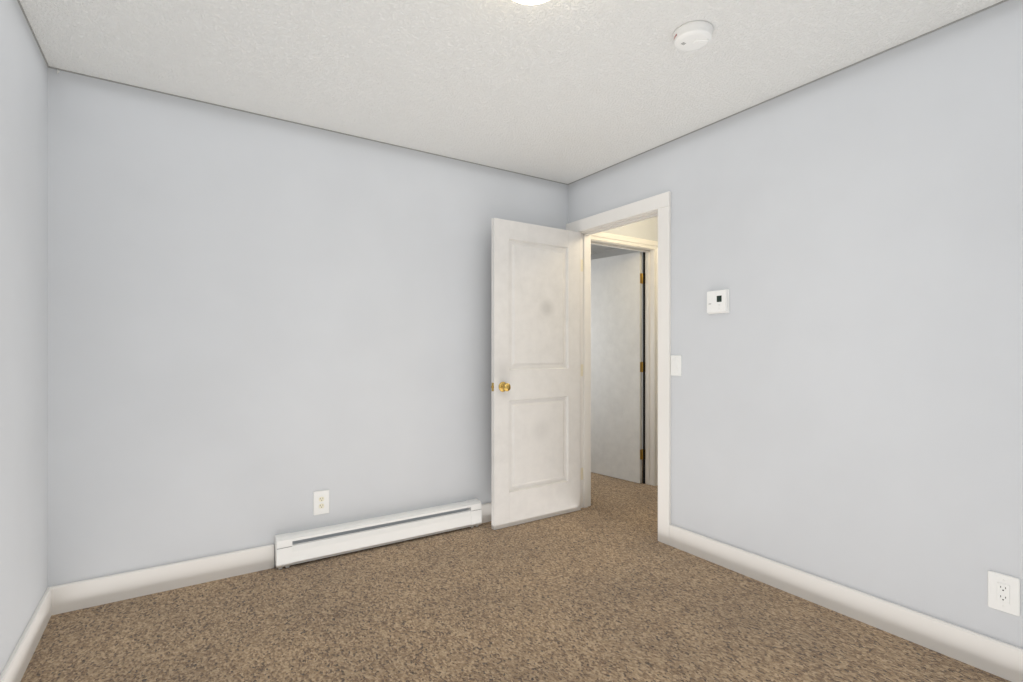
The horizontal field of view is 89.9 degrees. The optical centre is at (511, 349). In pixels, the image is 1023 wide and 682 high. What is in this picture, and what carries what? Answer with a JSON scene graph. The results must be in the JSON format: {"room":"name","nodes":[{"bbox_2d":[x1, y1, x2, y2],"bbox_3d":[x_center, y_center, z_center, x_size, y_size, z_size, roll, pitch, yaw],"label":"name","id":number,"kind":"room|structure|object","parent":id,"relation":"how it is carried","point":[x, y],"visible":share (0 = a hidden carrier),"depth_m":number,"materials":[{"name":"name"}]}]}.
{"room":"empty bedroom","nodes":[
{"label":"empty bedroom","id":0,"kind":"room"},
{"bbox_2d":[0,0,47,674],"bbox_3d":[-1.164,-0.037,0.814,0.100,2.440,3.436,0,0,-33],"label":"wall","id":1,"kind":"structure","parent":0,"point":[23,327],"depth_m":1.90,"materials":[{"name":"paint"}]},
{"bbox_2d":[0,586,55,681],"bbox_3d":[-1.143,1.121,0.887,0.014,0.124,3.336,0,0,-33],"label":"baseboard","id":2,"kind":"structure","parent":1,"relation":"attached to","point":[15,668],"depth_m":1.95,"materials":[{"name":"paint"}]},
{"bbox_2d":[17,0,52,68],"bbox_3d":[-1.147,-1.254,0.884,0.005,0.005,3.336,0,0,-33],"label":"trim","id":3,"kind":"structure","parent":1,"relation":"attached to","point":[48,66],"depth_m":2.03,"materials":[{"name":"grey"}]},
{"bbox_2d":[48,68,657,586],"bbox_3d":[-0.006,-0.037,3.683,5.179,2.440,0.100,0,0,-33],"label":"wall","id":4,"kind":"structure","parent":0,"point":[260,330],"depth_m":2.72,"materials":[{"name":"paint"}]},
{"bbox_2d":[56,544,273,613],"bbox_3d":[-1.661,1.121,2.533,0.891,0.124,0.014,0,0,-33],"label":"baseboard","id":5,"kind":"structure","parent":4,"relation":"attached to","point":[73,596],"depth_m":2.49,"materials":[{"name":"paint"}]},
{"bbox_2d":[53,67,567,184],"bbox_3d":[-0.806,-1.254,3.098,2.940,0.005,0.005,0,0,-33],"label":"trim","id":6,"kind":"structure","parent":4,"relation":"attached to","point":[53,67],"depth_m":2.79,"materials":[{"name":"grey"}]},
{"bbox_2d":[313,490,328,514],"bbox_3d":[-1.081,0.873,2.914,0.086,0.134,0.009,0,0,-33],"label":"electrical outlet","id":7,"kind":"object","parent":4,"relation":"attached to","point":[320,502],"visible":1,"depth_m":2.91,"materials":[{"name":"white plastic"}]},
{"bbox_2d":[481,503,490,522],"bbox_3d":[0.102,1.121,3.686,0.796,0.124,0.014,0,0,-33],"label":"baseboard","id":8,"kind":"structure","parent":4,"relation":"attached to","point":[486,508],"depth_m":3.50,"materials":[{"name":"paint"}]},
{"bbox_2d":[591,252,642,482],"bbox_3d":[0.876,0.162,4.771,0.204,2.034,0.744,0,0,-33],"label":"hall door","id":9,"kind":"structure","parent":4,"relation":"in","point":[616,366],"depth_m":4.68,"materials":[{"name":"paint"}]},
{"bbox_2d":[19,0,1002,253],"bbox_3d":[0.260,-1.297,3.276,5.579,0.080,6.400,0,0,-33],"label":"ceiling","id":10,"kind":"structure","parent":0,"point":[566,91],"depth_m":2.22,"materials":[{"name":"white paint"}]},
{"bbox_2d":[513,0,547,4],"bbox_3d":[0.066,-1.200,1.672,0.266,0.113,0.266,0,0,-33],"label":"ceiling light","id":11,"kind":"object","parent":10,"relation":"attached to","point":[530,2],"visible":1,"depth_m":1.72,"materials":[{"name":"white plastic"}]},
{"bbox_2d":[673,20,712,51],"bbox_3d":[0.720,-1.232,2.033,0.152,0.048,0.152,0,0,-33],"label":"smoke detector","id":12,"kind":"object","parent":10,"relation":"attached to","point":[692,36],"visible":1,"depth_m":2.00,"materials":[{"name":"white plastic"}]},
{"bbox_2d":[20,460,1010,681],"bbox_3d":[0.260,1.208,3.276,5.579,0.050,6.400,0,0,-33],"label":"floor","id":13,"kind":"structure","parent":0,"point":[606,586],"depth_m":2.21,"materials":[{"name":"brown carpet"}]},
{"bbox_2d":[275,499,481,568],"bbox_3d":[-0.743,1.097,3.097,1.254,0.171,0.072,0,0,-33],"label":"heater","id":14,"kind":"object","parent":13,"relation":"on","point":[293,548],"visible":1,"depth_m":3.02,"materials":[{"name":"white metal"}]},
{"bbox_2d":[591,248,642,448],"bbox_3d":[1.529,-0.037,6.159,0.100,2.440,2.564,0,0,-33],"label":"wall","id":15,"kind":"structure","parent":0,"point":[612,252],"depth_m":6.29,"materials":[{"name":"paint"}]},
{"bbox_2d":[568,0,1022,648],"bbox_3d":[1.386,-0.037,2.541,0.100,2.440,3.336,0,0,-33],"label":"wall","id":16,"kind":"structure","parent":0,"point":[848,398],"depth_m":2.22,"materials":[{"name":"paint"}]},
{"bbox_2d":[491,218,580,529],"bbox_3d":[0.191,0.162,3.555,0.766,2.034,0.169,0,0,-33],"label":"door","id":17,"kind":"structure","parent":16,"relation":"in","point":[535,372],"depth_m":3.52,"materials":[{"name":"paint"}]},
{"bbox_2d":[566,191,670,544],"bbox_3d":[1.091,0.116,3.822,1.050,2.134,1.077,0,0,-33],"label":"door frame","id":18,"kind":"structure","parent":16,"relation":"attached to","point":[661,203],"depth_m":3.81,"materials":[{"name":"paint"}]},
{"bbox_2d":[671,355,681,375],"bbox_3d":[0.980,0.098,3.058,0.012,0.122,0.076,0,0,-33],"label":"light switch","id":19,"kind":"object","parent":16,"relation":"attached to","point":[676,365],"visible":1,"depth_m":3.05,"materials":[{"name":"white plastic"}]},
{"bbox_2d":[707,289,728,313],"bbox_3d":[1.130,-0.260,2.813,0.028,0.128,0.128,0,0,-33],"label":"thermostat","id":20,"kind":"object","parent":16,"relation":"attached to","point":[717,301],"visible":1,"depth_m":2.80,"materials":[{"name":"white plastic"}]},
{"bbox_2d":[568,0,1007,184],"bbox_3d":[1.342,-1.254,2.512,0.005,0.005,3.336,0,0,-33],"label":"trim","id":21,"kind":"structure","parent":16,"relation":"attached to","point":[998,3],"depth_m":2.35,"materials":[{"name":"grey"}]},
{"bbox_2d":[669,524,1022,681],"bbox_3d":[1.596,1.121,2.115,0.014,0.124,2.333,0,0,-33],"label":"baseboard","id":22,"kind":"structure","parent":16,"relation":"attached to","point":[988,654],"depth_m":2.20,"materials":[{"name":"paint"}]},
{"bbox_2d":[988,570,1019,615],"bbox_3d":[1.774,0.880,1.847,0.009,0.134,0.086,0,0,-33],"label":"electrical outlet","id":23,"kind":"object","parent":16,"relation":"attached to","point":[1003,592],"visible":1,"depth_m":1.84,"materials":[{"name":"white plastic"}]}
]}

